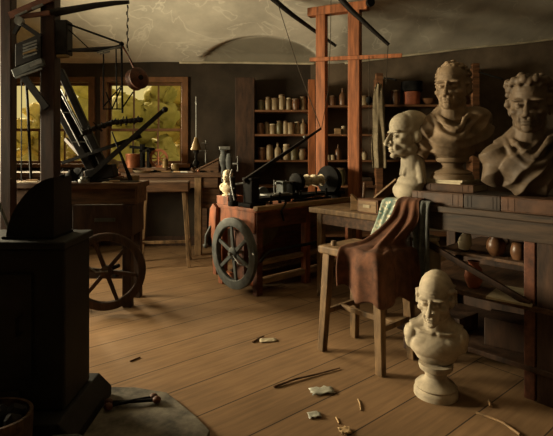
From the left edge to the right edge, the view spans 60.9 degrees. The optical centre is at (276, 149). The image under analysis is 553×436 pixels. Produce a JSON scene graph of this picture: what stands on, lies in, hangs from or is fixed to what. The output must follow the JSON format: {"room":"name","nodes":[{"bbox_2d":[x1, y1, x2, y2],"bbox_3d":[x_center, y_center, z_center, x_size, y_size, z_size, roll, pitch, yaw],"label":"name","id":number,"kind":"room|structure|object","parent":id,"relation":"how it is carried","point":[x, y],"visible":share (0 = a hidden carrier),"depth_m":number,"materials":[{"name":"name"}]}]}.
{"room":"art studio","nodes":[
{"label":"art studio","id":0,"kind":"room"},
{"bbox_2d":[17,0,552,63],"bbox_3d":[-0.125,-1.781,2.666,9.054,1.206,8.735,0,0,0],"label":"ceiling","id":1,"kind":"structure","parent":0,"point":[159,30],"depth_m":6.28,"materials":[{"name":"paint"}]},
{"bbox_2d":[338,0,389,45],"bbox_3d":[0.707,-1.602,4.892,0.954,1.040,0.082,0,0,-4],"label":"pole","id":2,"kind":"object","parent":1,"relation":"hanging from","point":[348,7],"visible":1,"depth_m":4.88,"materials":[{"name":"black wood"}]},
{"bbox_2d":[17,40,552,235],"bbox_3d":[-0.125,-0.270,7.000,9.250,3.460,0.200,0,0,0],"label":"wall","id":3,"kind":"structure","parent":0,"point":[213,85],"depth_m":6.90,"materials":[{"name":"paint"}]},
{"bbox_2d":[17,77,94,167],"bbox_3d":[-3.505,-0.407,6.910,1.770,1.325,0.220,0,0,0],"label":"window","id":4,"kind":"structure","parent":3,"relation":"in","point":[75,81],"depth_m":6.87,"materials":[{"name":"brown wood"}]},
{"bbox_2d":[100,77,190,167],"bbox_3d":[-1.937,-0.407,6.910,1.367,1.325,0.220,0,0,0],"label":"window","id":5,"kind":"structure","parent":3,"relation":"in","point":[105,115],"depth_m":6.87,"materials":[{"name":"brown wood"}]},
{"bbox_2d":[179,61,315,64],"bbox_3d":[-0.420,-1.274,6.880,2.000,0.052,0.034,0,0,0],"label":"trim","id":6,"kind":"structure","parent":3,"relation":"attached to","point":[180,62],"depth_m":6.87,"materials":[{"name":"paint"}]},
{"bbox_2d":[90,236,446,245],"bbox_3d":[-0.125,1.330,6.888,8.850,0.140,0.025,0,0,0],"label":"baseboard","id":7,"kind":"structure","parent":3,"relation":"attached to","point":[443,240],"depth_m":6.88,"materials":[{"name":"brown wood"}]},
{"bbox_2d":[345,38,552,63],"bbox_3d":[2.600,-1.457,6.880,3.204,0.402,0.030,0,0,0],"label":"trim","id":8,"kind":"structure","parent":3,"relation":"attached to","point":[542,40],"depth_m":6.87,"materials":[{"name":"paint"}]},
{"bbox_2d":[89,246,552,435],"bbox_3d":[-0.125,1.430,2.650,8.850,0.060,8.500,0,0,0],"label":"floor","id":9,"kind":"structure","parent":0,"point":[192,334],"depth_m":3.10,"materials":[{"name":"wood"}]},
{"bbox_2d":[17,180,148,310],"bbox_3d":[-2.009,0.845,4.201,1.783,1.110,0.657,0,0,0],"label":"bench","id":10,"kind":"object","parent":9,"relation":"on","point":[114,212],"visible":0.8,"depth_m":4.14,"materials":[{"name":"brown wood"}]},
{"bbox_2d":[61,167,82,181],"bbox_3d":[-1.871,0.224,4.280,0.165,0.132,0.140,0,0,-40],"label":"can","id":11,"kind":"object","parent":10,"relation":"on","point":[75,177],"visible":0.73,"depth_m":4.26,"materials":[{"name":"black metal"}]},
{"bbox_2d":[74,168,83,178],"bbox_3d":[-1.840,0.227,4.399,0.114,0.126,0.063,0,0,17],"label":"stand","id":12,"kind":"object","parent":10,"relation":"on","point":[76,170],"visible":0.38,"depth_m":4.37,"materials":[{"name":"black metal"}]},
{"bbox_2d":[17,180,148,188],"bbox_3d":[-2.060,0.315,4.325,1.680,0.050,0.390,0,0,0],"label":"countertop","id":13,"kind":"structure","parent":10,"relation":"on","point":[142,183],"depth_m":4.13,"materials":[{"name":"brown wood"}]},
{"bbox_2d":[78,177,89,182],"bbox_3d":[-1.719,0.265,4.200,0.100,0.050,0.098,0,0,0],"label":"weight","id":14,"kind":"object","parent":10,"relation":"on","point":[82,179],"visible":1,"depth_m":4.17,"materials":[{"name":"metal"}]},
{"bbox_2d":[126,175,138,181],"bbox_3d":[-1.322,0.260,4.330,0.110,0.060,0.070,0,0,-11],"label":"wooden box","id":15,"kind":"object","parent":10,"relation":"on","point":[134,177],"visible":0.66,"depth_m":4.30,"materials":[{"name":"brown wood"}]},
{"bbox_2d":[0,0,167,229],"bbox_3d":[-1.727,-0.400,4.221,1.496,3.600,0.593,0,0,0],"label":"machine","id":16,"kind":"object","parent":9,"relation":"on","point":[43,52],"visible":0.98,"depth_m":4.00,"materials":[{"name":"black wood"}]},
{"bbox_2d":[122,46,148,90],"bbox_3d":[-1.207,-0.705,4.046,0.215,0.384,0.139,0,0,-35],"label":"pulley block","id":17,"kind":"object","parent":16,"relation":"hanging from","point":[136,78],"visible":0.98,"depth_m":4.01,"materials":[{"name":"red wood"}]},
{"bbox_2d":[17,171,223,255],"bbox_3d":[-2.585,0.850,6.530,3.730,1.100,0.660,0,0,0],"label":"window bench","id":18,"kind":"object","parent":9,"relation":"on","point":[206,185],"visible":0.45,"depth_m":6.24,"materials":[{"name":"brown wood"}]},
{"bbox_2d":[108,159,118,168],"bbox_3d":[-2.249,0.211,6.459,0.162,0.178,0.063,0,0,-23],"label":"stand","id":19,"kind":"object","parent":18,"relation":"on","point":[113,161],"visible":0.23,"depth_m":6.44,"materials":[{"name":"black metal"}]},
{"bbox_2d":[17,171,221,176],"bbox_3d":[-2.585,0.330,6.530,3.730,0.060,0.660,0,0,0],"label":"countertop","id":20,"kind":"structure","parent":18,"relation":"on","point":[24,173],"depth_m":6.20,"materials":[{"name":"brown wood"}]},
{"bbox_2d":[119,168,132,172],"bbox_3d":[-2.020,0.270,6.300,0.180,0.060,0.120,0,0,-17],"label":"wooden box","id":21,"kind":"object","parent":18,"relation":"on","point":[121,170],"visible":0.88,"depth_m":6.24,"materials":[{"name":"brown wood"}]},
{"bbox_2d":[132,170,152,172],"bbox_3d":[-1.780,0.285,6.270,0.280,0.030,0.278,0,0,0],"label":"dish","id":22,"kind":"object","parent":18,"relation":"on","point":[135,171],"visible":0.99,"depth_m":6.19,"materials":[{"name":"ceramic"}]},
{"bbox_2d":[125,144,170,171],"bbox_3d":[-1.797,0.110,6.500,0.627,0.380,0.276,0,0,0],"label":"engine","id":23,"kind":"object","parent":18,"relation":"on","point":[135,161],"visible":0.94,"depth_m":6.43,"materials":[{"name":"brown metal"}]},
{"bbox_2d":[162,158,167,167],"bbox_3d":[-1.524,0.179,6.442,0.080,0.126,0.078,0,0,0],"label":"cup","id":24,"kind":"object","parent":23,"relation":"on","point":[165,160],"depth_m":6.41,"materials":[{"name":"gold metal"}]},
{"bbox_2d":[191,97,200,168],"bbox_3d":[-1.133,-0.225,6.620,0.150,1.050,0.150,0,0,0],"label":"lamp","id":25,"kind":"object","parent":18,"relation":"on","point":[196,147],"visible":0.82,"depth_m":6.59,"materials":[{"name":"black metal"}]},
{"bbox_2d":[191,158,220,171],"bbox_3d":[-0.961,0.205,6.500,0.385,0.197,0.420,0,0,0],"label":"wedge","id":26,"kind":"object","parent":18,"relation":"on","point":[214,165],"visible":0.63,"depth_m":6.31,"materials":[{"name":"brown wood"}]},
{"bbox_2d":[219,146,238,181],"bbox_3d":[-0.628,0.186,6.208,0.263,0.468,0.105,0,0,0],"label":"vise","id":27,"kind":"object","parent":18,"relation":"attached to","point":[226,160],"visible":0.91,"depth_m":6.18,"materials":[{"name":"grey metal"}]},
{"bbox_3d":[-1.320,0.298,6.420,0.200,0.003,0.260,0,0,-17],"label":"paper sheet","id":28,"kind":"object","parent":18,"relation":"on","visible":0},
{"bbox_2d":[171,164,178,170],"bbox_3d":[-1.400,0.245,6.500,0.110,0.110,0.108,0,0,0],"label":"tin can","id":29,"kind":"object","parent":28,"relation":"on","point":[174,167],"visible":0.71,"depth_m":6.46,"materials":[{"name":"gold metal"}]},
{"bbox_2d":[83,387,209,435],"bbox_3d":[-1.313,1.385,2.260,1.975,0.030,0.960,0,0,0],"label":"hearth slab","id":30,"kind":"object","parent":9,"relation":"on","point":[168,417],"visible":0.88,"depth_m":2.39,"materials":[{"name":"grey stone"}]},
{"bbox_2d":[0,202,8,227],"bbox_3d":[-1.482,0.794,2.692,0.286,1.137,0.024,0,0,-2],"label":"poker","id":31,"kind":"object","parent":30,"relation":"on","point":[1,207],"visible":0.16,"depth_m":2.68,"materials":[{"name":"metal"}]},
{"bbox_2d":[0,397,33,435],"bbox_3d":[-1.200,1.224,1.985,0.320,0.291,0.272,0,0,0],"label":"basket","id":32,"kind":"object","parent":30,"relation":"on","point":[16,414],"visible":1,"depth_m":1.99,"materials":[{"name":"brown wicker"}]},
{"bbox_2d":[0,230,110,435],"bbox_3d":[-1.390,0.902,2.390,0.930,0.935,0.500,0,0,0],"label":"cabinet","id":33,"kind":"object","parent":30,"relation":"on","point":[44,283],"visible":0.91,"depth_m":2.25,"materials":[{"name":"wood"}]},
{"bbox_2d":[1,174,72,238],"bbox_3d":[-1.210,0.279,2.400,0.260,0.313,0.220,0,0,0],"label":"hood","id":34,"kind":"object","parent":33,"relation":"on","point":[45,211],"visible":1,"depth_m":2.30,"materials":[{"name":"metal"}]},
{"bbox_2d":[52,434,82,435],"bbox_3d":[-0.891,1.281,2.034,0.334,0.180,0.146,0,0,0],"label":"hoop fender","id":35,"kind":"object","parent":30,"relation":"on","point":[60,434],"visible":1,"depth_m":1.97,"materials":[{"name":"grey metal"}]},
{"bbox_2d":[103,393,160,410],"bbox_3d":[-0.771,1.348,2.525,0.294,0.040,0.085,0,0,-16],"label":"tongs","id":36,"kind":"object","parent":30,"relation":"on","point":[109,403],"visible":1,"depth_m":2.52,"materials":[{"name":"black metal"}]},
{"bbox_2d":[143,180,191,267],"bbox_3d":[-1.370,0.891,5.760,0.636,1.022,0.432,0,0,-8],"label":"stool","id":37,"kind":"object","parent":9,"relation":"on","point":[183,186],"visible":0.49,"depth_m":5.61,"materials":[{"name":"brown wood"}]},
{"bbox_2d":[259,338,276,341],"bbox_3d":[-0.062,1.392,3.445,0.130,0.014,0.059,0,0,-12],"label":"paper scrap","id":38,"kind":"object","parent":9,"relation":"on","point":[260,339],"visible":1,"depth_m":3.44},
{"bbox_2d":[203,128,350,296],"bbox_3d":[0.071,0.573,5.159,1.625,1.654,0.894,0,0,-42],"label":"treadle lathe","id":39,"kind":"object","parent":9,"relation":"on","point":[267,239],"visible":0.96,"depth_m":4.82,"materials":[{"name":"red wood"}]},
{"bbox_2d":[217,195,242,204],"bbox_3d":[-0.488,0.520,4.931,0.200,0.090,0.200,0,0,-42],"label":"wooden box","id":40,"kind":"object","parent":39,"relation":"on","point":[223,200],"visible":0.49,"depth_m":4.88,"materials":[{"name":"red paint"}]},
{"bbox_2d":[220,170,232,195],"bbox_3d":[-0.515,0.341,4.940,0.144,0.268,0.130,0,0,-35],"label":"statuette","id":41,"kind":"object","parent":40,"relation":"on","point":[225,186],"visible":0.75,"depth_m":4.90,"materials":[{"name":"beige paint"}]},
{"bbox_2d":[273,367,339,387],"bbox_3d":[0.193,1.391,2.889,0.485,0.017,0.022,0,0,-30],"label":"stick","id":42,"kind":"object","parent":9,"relation":"on","point":[294,379],"visible":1,"depth_m":2.87,"materials":[{"name":"wood"}]},
{"bbox_2d":[307,411,321,418],"bbox_3d":[0.198,1.391,2.474,0.069,0.015,0.058,0,0,-11],"label":"paper scrap","id":43,"kind":"object","parent":9,"relation":"on","point":[314,414],"visible":1,"depth_m":2.47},
{"bbox_2d":[308,386,335,395],"bbox_3d":[0.263,1.391,2.720,0.141,0.015,0.083,0,0,-11],"label":"paper scrap","id":44,"kind":"object","parent":9,"relation":"on","point":[322,390],"visible":1,"depth_m":2.71,"materials":[{"name":"paper"}]},
{"bbox_2d":[338,426,351,434],"bbox_3d":[0.340,1.391,2.334,0.060,0.014,0.060,0,0,-11],"label":"paper scrap","id":45,"kind":"object","parent":9,"relation":"on","point":[343,430],"visible":1,"depth_m":2.33,"materials":[{"name":"beige paper"}]},
{"bbox_2d":[307,0,401,239],"bbox_3d":[0.903,-0.170,5.513,1.142,3.140,0.182,0,0,26],"label":"frame","id":46,"kind":"object","parent":9,"relation":"on","point":[355,57],"visible":0.77,"depth_m":5.52,"materials":[{"name":"orange wood"}]},
{"bbox_2d":[270,0,336,46],"bbox_3d":[0.337,-1.563,5.763,0.901,0.536,0.099,0,0,-25],"label":"pole","id":47,"kind":"object","parent":46,"relation":"attached to","point":[282,6],"visible":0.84,"depth_m":5.68,"materials":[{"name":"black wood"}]},
{"bbox_2d":[278,5,320,127],"bbox_3d":[0.247,-1.013,5.463,0.563,1.528,0.039,0,0,27],"label":"cord","id":48,"kind":"object","parent":47,"relation":"hanging from","point":[278,5],"visible":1,"depth_m":5.44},
{"bbox_2d":[321,13,330,127],"bbox_3d":[0.575,-1.020,5.426,0.012,1.541,0.202,0,0,39],"label":"cord","id":49,"kind":"object","parent":46,"relation":"hanging from","point":[330,13],"visible":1,"depth_m":5.47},
{"bbox_2d":[309,203,416,314],"bbox_3d":[0.821,0.975,4.411,0.600,0.850,0.860,0,0,-42],"label":"work table","id":50,"kind":"object","parent":9,"relation":"on","point":[341,215],"visible":0.27,"depth_m":4.40,"materials":[{"name":"brown wood"}]},
{"bbox_2d":[351,194,357,210],"bbox_3d":[0.732,0.476,4.286,0.100,0.148,0.080,0,0,18],"label":"wood block","id":51,"kind":"object","parent":50,"relation":"on","point":[354,200],"visible":0.57,"depth_m":4.25,"materials":[{"name":"wood"}]},
{"bbox_2d":[358,197,382,214],"bbox_3d":[0.844,0.490,4.122,0.172,0.120,0.220,0,0,-42],"label":"drawer box","id":52,"kind":"object","parent":50,"relation":"on","point":[368,205],"visible":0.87,"depth_m":4.07,"materials":[{"name":"brown wood"}]},
{"bbox_2d":[373,178,397,198],"bbox_3d":[1.006,0.399,4.295,0.210,0.302,0.342,0,0,-42],"label":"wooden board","id":53,"kind":"object","parent":50,"relation":"on","point":[388,189],"visible":0.29,"depth_m":4.24,"materials":[{"name":"brown wood"}]},
{"bbox_2d":[318,238,416,376],"bbox_3d":[0.617,1.016,3.225,0.405,0.772,0.540,0,0,-42],"label":"stool","id":54,"kind":"object","parent":9,"relation":"on","point":[382,324],"visible":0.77,"depth_m":3.25,"materials":[{"name":"brown wood"}]},
{"bbox_2d":[371,197,398,233],"bbox_3d":[0.773,0.491,3.280,0.346,0.311,0.229,0,0,-22],"label":"patterned cloth","id":55,"kind":"object","parent":54,"relation":"on","point":[387,205],"visible":0.42,"depth_m":3.28,"materials":[{"name":"fabric"}]},
{"bbox_2d":[235,63,503,236],"bbox_3d":[1.233,0.090,6.592,3.626,2.620,0.596,0,0,0],"label":"shelf unit","id":56,"kind":"object","parent":9,"relation":"on","point":[245,111],"depth_m":6.60,"materials":[{"name":"brown wood"}]},
{"bbox_2d":[257,123,263,133],"bbox_3d":[-0.231,-0.306,6.701,0.105,0.162,0.104,0,0,0],"label":"jar","id":57,"kind":"object","parent":56,"relation":"on","point":[260,126],"visible":0.9,"depth_m":6.66,"materials":[{"name":"brown ceramic"}]},
{"bbox_2d":[257,100,263,109],"bbox_3d":[-0.222,-0.641,6.697,0.099,0.152,0.097,0,0,0],"label":"jar","id":58,"kind":"object","parent":56,"relation":"on","point":[260,102],"visible":0.87,"depth_m":6.65,"materials":[{"name":"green ceramic"}]},
{"bbox_2d":[258,147,265,159],"bbox_3d":[-0.210,0.050,6.709,0.118,0.180,0.116,0,0,0],"label":"jar","id":59,"kind":"object","parent":56,"relation":"on","point":[261,150],"visible":1,"depth_m":6.67,"materials":[{"name":"brown ceramic"}]},
{"bbox_2d":[264,121,269,133],"bbox_3d":[-0.137,-0.317,6.737,0.083,0.184,0.082,0,0,0],"label":"jar","id":60,"kind":"object","parent":56,"relation":"on","point":[266,125],"visible":0.94,"depth_m":6.70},
{"bbox_2d":[265,97,270,109],"bbox_3d":[-0.118,-0.663,6.694,0.088,0.196,0.087,0,0,0],"label":"jar","id":61,"kind":"object","parent":56,"relation":"on","point":[268,100],"visible":0.9,"depth_m":6.66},
{"bbox_2d":[266,144,272,159],"bbox_3d":[-0.094,0.031,6.693,0.099,0.218,0.097,0,0,0],"label":"jar","id":62,"kind":"object","parent":56,"relation":"on","point":[269,151],"visible":0.96,"depth_m":6.65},
{"bbox_2d":[270,124,275,133],"bbox_3d":[-0.050,-0.301,6.710,0.099,0.152,0.097,0,0,0],"label":"jar","id":63,"kind":"object","parent":56,"relation":"on","point":[272,126],"visible":0.82,"depth_m":6.67,"materials":[{"name":"ceramic"}]},
{"bbox_2d":[271,98,278,109],"bbox_3d":[-0.020,-0.655,6.708,0.118,0.180,0.116,0,0,0],"label":"jar","id":64,"kind":"object","parent":56,"relation":"on","point":[274,101],"visible":0.86,"depth_m":6.66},
{"bbox_2d":[274,143,280,159],"bbox_3d":[0.016,0.019,6.700,0.099,0.242,0.098,0,0,0],"label":"bottle","id":65,"kind":"object","parent":56,"relation":"on","point":[277,151],"visible":0.81,"depth_m":6.66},
{"bbox_2d":[276,120,282,133],"bbox_3d":[0.042,-0.323,6.692,0.088,0.196,0.087,0,0,0],"label":"jar","id":66,"kind":"object","parent":56,"relation":"on","point":[279,126],"visible":0.93,"depth_m":6.66,"materials":[{"name":"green ceramic"}]},
{"bbox_2d":[278,94,284,109],"bbox_3d":[0.075,-0.682,6.715,0.106,0.235,0.104,0,0,0],"label":"jar","id":67,"kind":"object","parent":56,"relation":"on","point":[281,96],"visible":0.91,"depth_m":6.67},
{"bbox_2d":[283,120,287,133],"bbox_3d":[0.128,-0.323,6.705,0.088,0.196,0.087,0,0,0],"label":"jar","id":68,"kind":"object","parent":56,"relation":"on","point":[285,125],"visible":0.87,"depth_m":6.67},
{"bbox_2d":[283,144,289,159],"bbox_3d":[0.141,0.025,6.711,0.104,0.230,0.102,0,0,0],"label":"jar","id":69,"kind":"object","parent":56,"relation":"on","point":[285,146],"visible":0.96,"depth_m":6.67,"materials":[{"name":"ceramic"}]},
{"bbox_2d":[286,97,291,109],"bbox_3d":[0.174,-0.657,6.712,0.083,0.184,0.082,0,0,0],"label":"jar","id":70,"kind":"object","parent":56,"relation":"on","point":[288,101],"visible":0.89,"depth_m":6.68,"materials":[{"name":"ceramic"}]},
{"bbox_2d":[287,122,294,133],"bbox_3d":[0.207,-0.310,6.696,0.111,0.171,0.110,0,0,0],"label":"jar","id":71,"kind":"object","parent":56,"relation":"on","point":[291,126],"visible":0.94,"depth_m":6.65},
{"bbox_2d":[290,147,298,159],"bbox_3d":[0.253,0.045,6.719,0.124,0.190,0.122,0,0,0],"label":"jar","id":72,"kind":"object","parent":56,"relation":"on","point":[294,153],"visible":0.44,"depth_m":6.67,"materials":[{"name":"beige ceramic"}]},
{"bbox_2d":[292,98,299,109],"bbox_3d":[0.275,-0.650,6.694,0.111,0.170,0.110,0,0,0],"label":"jar","id":73,"kind":"object","parent":56,"relation":"on","point":[295,103],"visible":0.9,"depth_m":6.65,"materials":[{"name":"brown ceramic"}]},
{"bbox_2d":[295,121,299,133],"bbox_3d":[0.296,-0.317,6.731,0.083,0.184,0.082,0,0,0],"label":"jar","id":74,"kind":"object","parent":56,"relation":"on","point":[297,125],"visible":0.88,"depth_m":6.70,"materials":[{"name":"ceramic"}]},
{"bbox_2d":[299,149,305,159],"bbox_3d":[0.371,0.060,6.705,0.110,0.161,0.108,0,0,0],"label":"jar","id":75,"kind":"object","parent":56,"relation":"on","point":[302,153],"visible":1,"depth_m":6.67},
{"bbox_2d":[300,96,305,109],"bbox_3d":[0.379,-0.668,6.731,0.094,0.207,0.092,0,0,0],"label":"jar","id":76,"kind":"object","parent":56,"relation":"on","point":[302,98],"visible":0.89,"depth_m":6.69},
{"bbox_2d":[300,119,305,133],"bbox_3d":[0.382,-0.335,6.719,0.090,0.220,0.089,0,0,0],"label":"bottle","id":77,"kind":"object","parent":56,"relation":"on","point":[303,125],"visible":0.9,"depth_m":6.68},
{"bbox_2d":[329,95,335,104],"bbox_3d":[0.803,-0.706,6.720,0.099,0.152,0.097,0,0,0],"label":"jar","id":78,"kind":"object","parent":56,"relation":"on","point":[332,99],"visible":0.86,"depth_m":6.68,"materials":[{"name":"brown ceramic"}]},
{"bbox_2d":[335,144,340,159],"bbox_3d":[0.881,0.030,6.720,0.090,0.220,0.089,0,0,0],"label":"bottle","id":79,"kind":"object","parent":56,"relation":"on","point":[338,150],"visible":1,"depth_m":6.69,"materials":[{"name":"glass"}]},
{"bbox_2d":[337,167,345,184],"bbox_3d":[0.917,0.375,6.720,0.164,0.250,0.161,0,0,0],"label":"jar","id":80,"kind":"object","parent":56,"relation":"on","point":[341,169],"visible":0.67,"depth_m":6.65,"materials":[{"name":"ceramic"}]},
{"bbox_2d":[339,88,345,104],"bbox_3d":[0.945,-0.756,6.720,0.104,0.253,0.102,0,0,0],"label":"bottle","id":81,"kind":"object","parent":56,"relation":"on","point":[342,97],"visible":0.84,"depth_m":6.68,"materials":[{"name":"brown ceramic"}]},
{"bbox_2d":[362,95,367,104],"bbox_3d":[1.258,-0.706,6.720,0.099,0.152,0.097,0,0,0],"label":"jar","id":82,"kind":"object","parent":56,"relation":"on","point":[363,96],"visible":0.72,"depth_m":6.68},
{"bbox_2d":[390,90,399,103],"bbox_3d":[1.698,-0.750,6.720,0.144,0.220,0.142,0,0,0],"label":"jar","id":83,"kind":"object","parent":56,"relation":"on","point":[395,94],"visible":0.91,"depth_m":6.67,"materials":[{"name":"brown ceramic"}]},
{"bbox_2d":[401,80,422,103],"bbox_3d":[1.940,-0.807,6.740,0.300,0.335,0.300,0,0,0],"label":"cooking pot","id":84,"kind":"object","parent":56,"relation":"on","point":[411,90],"visible":0.85,"depth_m":6.63,"materials":[{"name":"ceramic"}]},
{"bbox_2d":[420,98,436,103],"bbox_3d":[2.175,-0.685,6.730,0.240,0.090,0.240,0,0,0],"label":"bowl","id":85,"kind":"object","parent":56,"relation":"on","point":[424,100],"visible":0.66,"depth_m":6.65,"materials":[{"name":"brown ceramic"}]},
{"bbox_2d":[404,269,468,404],"bbox_3d":[0.922,1.044,2.714,0.307,0.711,0.287,0,0,-21],"label":"bust","id":86,"kind":"object","parent":9,"relation":"on","point":[434,336],"visible":1,"depth_m":2.63,"materials":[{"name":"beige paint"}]},
{"bbox_2d":[397,205,552,407],"bbox_3d":[1.670,0.880,2.924,0.820,1.040,1.750,0,0,-42],"label":"bench","id":87,"kind":"object","parent":9,"relation":"on","point":[534,274],"visible":0.43,"depth_m":2.76,"materials":[{"name":"brown wood"}]},
{"bbox_2d":[336,196,424,309],"bbox_3d":[0.733,0.640,3.099,0.644,0.640,0.361,0,0,-37],"label":"draped cloth","id":88,"kind":"object","parent":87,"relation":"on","point":[379,268],"visible":0.94,"depth_m":2.98,"materials":[{"name":"brown fabric"}]},
{"bbox_2d":[384,110,426,197],"bbox_3d":[0.934,0.037,3.324,0.291,0.640,0.276,0,0,30],"label":"bust","id":89,"kind":"object","parent":87,"relation":"on","point":[404,132],"visible":0.79,"depth_m":3.25,"materials":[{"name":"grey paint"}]},
{"bbox_2d":[413,200,433,277],"bbox_3d":[0.964,0.631,3.082,0.081,0.599,0.117,0,0,-42],"label":"scarf","id":90,"kind":"object","parent":87,"relation":"hanging from","point":[421,243],"visible":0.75,"depth_m":3.06,"materials":[{"name":"green fabric"}]},
{"bbox_2d":[429,234,440,269],"bbox_3d":[1.060,0.726,3.229,0.130,0.288,0.128,0,0,0],"label":"jar","id":91,"kind":"object","parent":87,"relation":"on","point":[435,258],"visible":0.45,"depth_m":3.17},
{"bbox_2d":[412,190,483,207],"bbox_3d":[1.177,0.318,3.186,0.362,0.085,0.360,0,0,-42],"label":"book","id":92,"kind":"object","parent":87,"relation":"on","point":[442,198],"visible":0.56,"depth_m":3.04,"materials":[{"name":"brown leather"}]},
{"bbox_2d":[422,183,487,192],"bbox_3d":[1.214,0.250,3.220,0.360,0.050,0.282,0,0,42],"label":"book","id":93,"kind":"object","parent":92,"relation":"on","point":[476,187],"visible":0.73,"depth_m":3.10,"materials":[{"name":"brown leather"}]},
{"bbox_2d":[426,178,480,184],"bbox_3d":[1.202,0.212,3.236,0.240,0.026,0.300,0,0,-38],"label":"pamphlets","id":94,"kind":"object","parent":93,"relation":"on","point":[429,180],"visible":0.57,"depth_m":3.13,"materials":[{"name":"paper"}]},
{"bbox_2d":[416,60,494,179],"bbox_3d":[1.213,-0.208,3.232,0.527,0.812,0.311,0,0,-3],"label":"bust","id":95,"kind":"object","parent":94,"relation":"on","point":[453,132],"visible":0.91,"depth_m":3.14,"materials":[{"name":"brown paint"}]},
{"bbox_2d":[449,306,477,331],"bbox_3d":[1.222,1.160,3.227,0.220,0.100,0.220,0,0,-36],"label":"crate","id":96,"kind":"object","parent":87,"relation":"on","point":[468,319],"visible":0.4,"depth_m":3.16,"materials":[{"name":"brown wood"}]},
{"bbox_2d":[458,233,471,249],"bbox_3d":[1.250,0.569,3.120,0.088,0.196,0.088,0,0,41],"label":"vase","id":97,"kind":"object","parent":87,"relation":"on","point":[465,240],"visible":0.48,"depth_m":3.09,"materials":[{"name":"ceramic"}]},
{"bbox_2d":[464,260,482,288],"bbox_3d":[1.252,0.787,2.985,0.116,0.165,0.116,0,0,0],"label":"terracotta pot","id":98,"kind":"object","parent":87,"relation":"on","point":[472,281],"visible":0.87,"depth_m":2.95,"materials":[{"name":"ceramic"}]},
{"bbox_2d":[397,303,552,378],"bbox_3d":[1.673,1.225,2.906,0.760,0.030,1.660,0,0,-42],"label":"shelf","id":99,"kind":"object","parent":87,"relation":"attached to","point":[476,345],"depth_m":2.84,"materials":[{"name":"brown wood"}]},
{"bbox_2d":[440,236,523,265],"bbox_3d":[1.509,0.670,3.163,0.660,0.020,0.580,0,0,-42],"label":"shelf","id":100,"kind":"object","parent":87,"relation":"attached to","point":[478,249],"depth_m":3.06,"materials":[{"name":"brown wood"}]},
{"bbox_2d":[464,191,513,210],"bbox_3d":[1.374,0.318,2.967,0.362,0.085,0.220,0,0,-42],"label":"book","id":101,"kind":"object","parent":87,"relation":"on","point":[486,200],"visible":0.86,"depth_m":2.86,"materials":[{"name":"leather"}]},
{"bbox_2d":[430,205,552,223],"bbox_3d":[1.670,0.380,2.924,0.820,0.040,1.750,0,0,-42],"label":"countertop","id":102,"kind":"structure","parent":87,"relation":"on","point":[535,218],"depth_m":2.75,"materials":[{"name":"brown wood"}]},
{"bbox_2d":[441,259,552,315],"bbox_3d":[1.673,0.885,2.906,0.760,0.030,1.660,0,0,-42],"label":"shelf","id":103,"kind":"object","parent":87,"relation":"attached to","point":[508,275],"depth_m":3.13,"materials":[{"name":"brown wood"}]},
{"bbox_2d":[486,237,509,255],"bbox_3d":[1.382,0.588,2.950,0.123,0.144,0.123,0,0,-45],"label":"jug","id":104,"kind":"object","parent":87,"relation":"on","point":[495,246],"visible":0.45,"depth_m":2.91,"materials":[{"name":"brown ceramic"}]},
{"bbox_2d":[484,309,523,352],"bbox_3d":[1.448,1.125,2.932,0.240,0.170,0.200,0,0,37],"label":"crate","id":105,"kind":"object","parent":87,"relation":"on","point":[502,329],"visible":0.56,"depth_m":2.87,"materials":[{"name":"brown wood"}]},
{"bbox_2d":[486,285,532,306],"bbox_3d":[1.419,0.864,2.799,0.240,0.012,0.320,0,0,39],"label":"paper stack","id":106,"kind":"object","parent":87,"relation":"on","point":[496,294],"visible":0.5,"depth_m":2.75,"materials":[{"name":"paper"}]},
{"bbox_2d":[510,242,523,260],"bbox_3d":[1.464,0.610,2.839,0.100,0.100,0.098,0,0,0],"label":"pot","id":107,"kind":"object","parent":87,"relation":"on","point":[517,248],"visible":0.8,"depth_m":2.81,"materials":[{"name":"brown ceramic"}]},
{"bbox_2d":[501,195,552,215],"bbox_3d":[1.575,0.318,2.744,0.362,0.085,0.370,0,0,-42],"label":"book","id":108,"kind":"object","parent":87,"relation":"on","point":[538,205],"visible":0.89,"depth_m":2.67,"materials":[{"name":"leather"}]},
{"bbox_2d":[479,72,552,195],"bbox_3d":[1.519,-0.093,2.822,0.547,0.748,0.372,0,0,20],"label":"bust","id":109,"kind":"object","parent":108,"relation":"on","point":[520,161],"visible":1,"depth_m":2.75,"materials":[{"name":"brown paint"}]},
{"bbox_2d":[476,411,520,435],"bbox_3d":[1.137,1.393,2.405,0.043,0.014,0.238,0,0,-35],"label":"stick","id":110,"kind":"object","parent":9,"relation":"on","point":[477,413],"visible":1,"depth_m":2.41,"materials":[{"name":"wood"}]},
{"label":"outside","id":111,"kind":"structure","parent":0,"visible":0},
{"bbox_3d":[-5.000,4.050,33.550,70.000,0.100,52.900,0,0,0],"label":"ground","id":112,"kind":"structure","parent":111,"visible":0},
{"bbox_2d":[17,100,87,160],"bbox_3d":[-6.077,1.342,12.489,2.106,5.420,2.511,0,0,35],"label":"tree","id":113,"kind":"object","parent":112,"relation":"on","point":[34,110],"visible":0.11,"depth_m":12.01,"materials":[{"name":"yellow plant"}]},
{"bbox_2d":[72,86,153,140],"bbox_3d":[-5.880,0.585,16.356,3.538,6.934,3.330,0,0,-35],"label":"tree","id":114,"kind":"object","parent":112,"relation":"on","point":[81,91],"visible":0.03,"depth_m":15.73,"materials":[{"name":"green plant"}]},
{"bbox_2d":[111,86,179,160],"bbox_3d":[-3.576,0.922,13.389,2.505,6.259,2.625,0,0,-17],"label":"tree","id":115,"kind":"object","parent":112,"relation":"on","point":[146,107],"visible":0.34,"depth_m":13.01,"materials":[{"name":"green plant"}]},
{"bbox_2d":[151,86,180,155],"bbox_3d":[-3.841,0.333,20.266,3.866,7.437,3.558,0,0,26],"label":"tree","id":116,"kind":"object","parent":112,"relation":"on","point":[177,89],"visible":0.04,"depth_m":19.73,"materials":[{"name":"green plant"}]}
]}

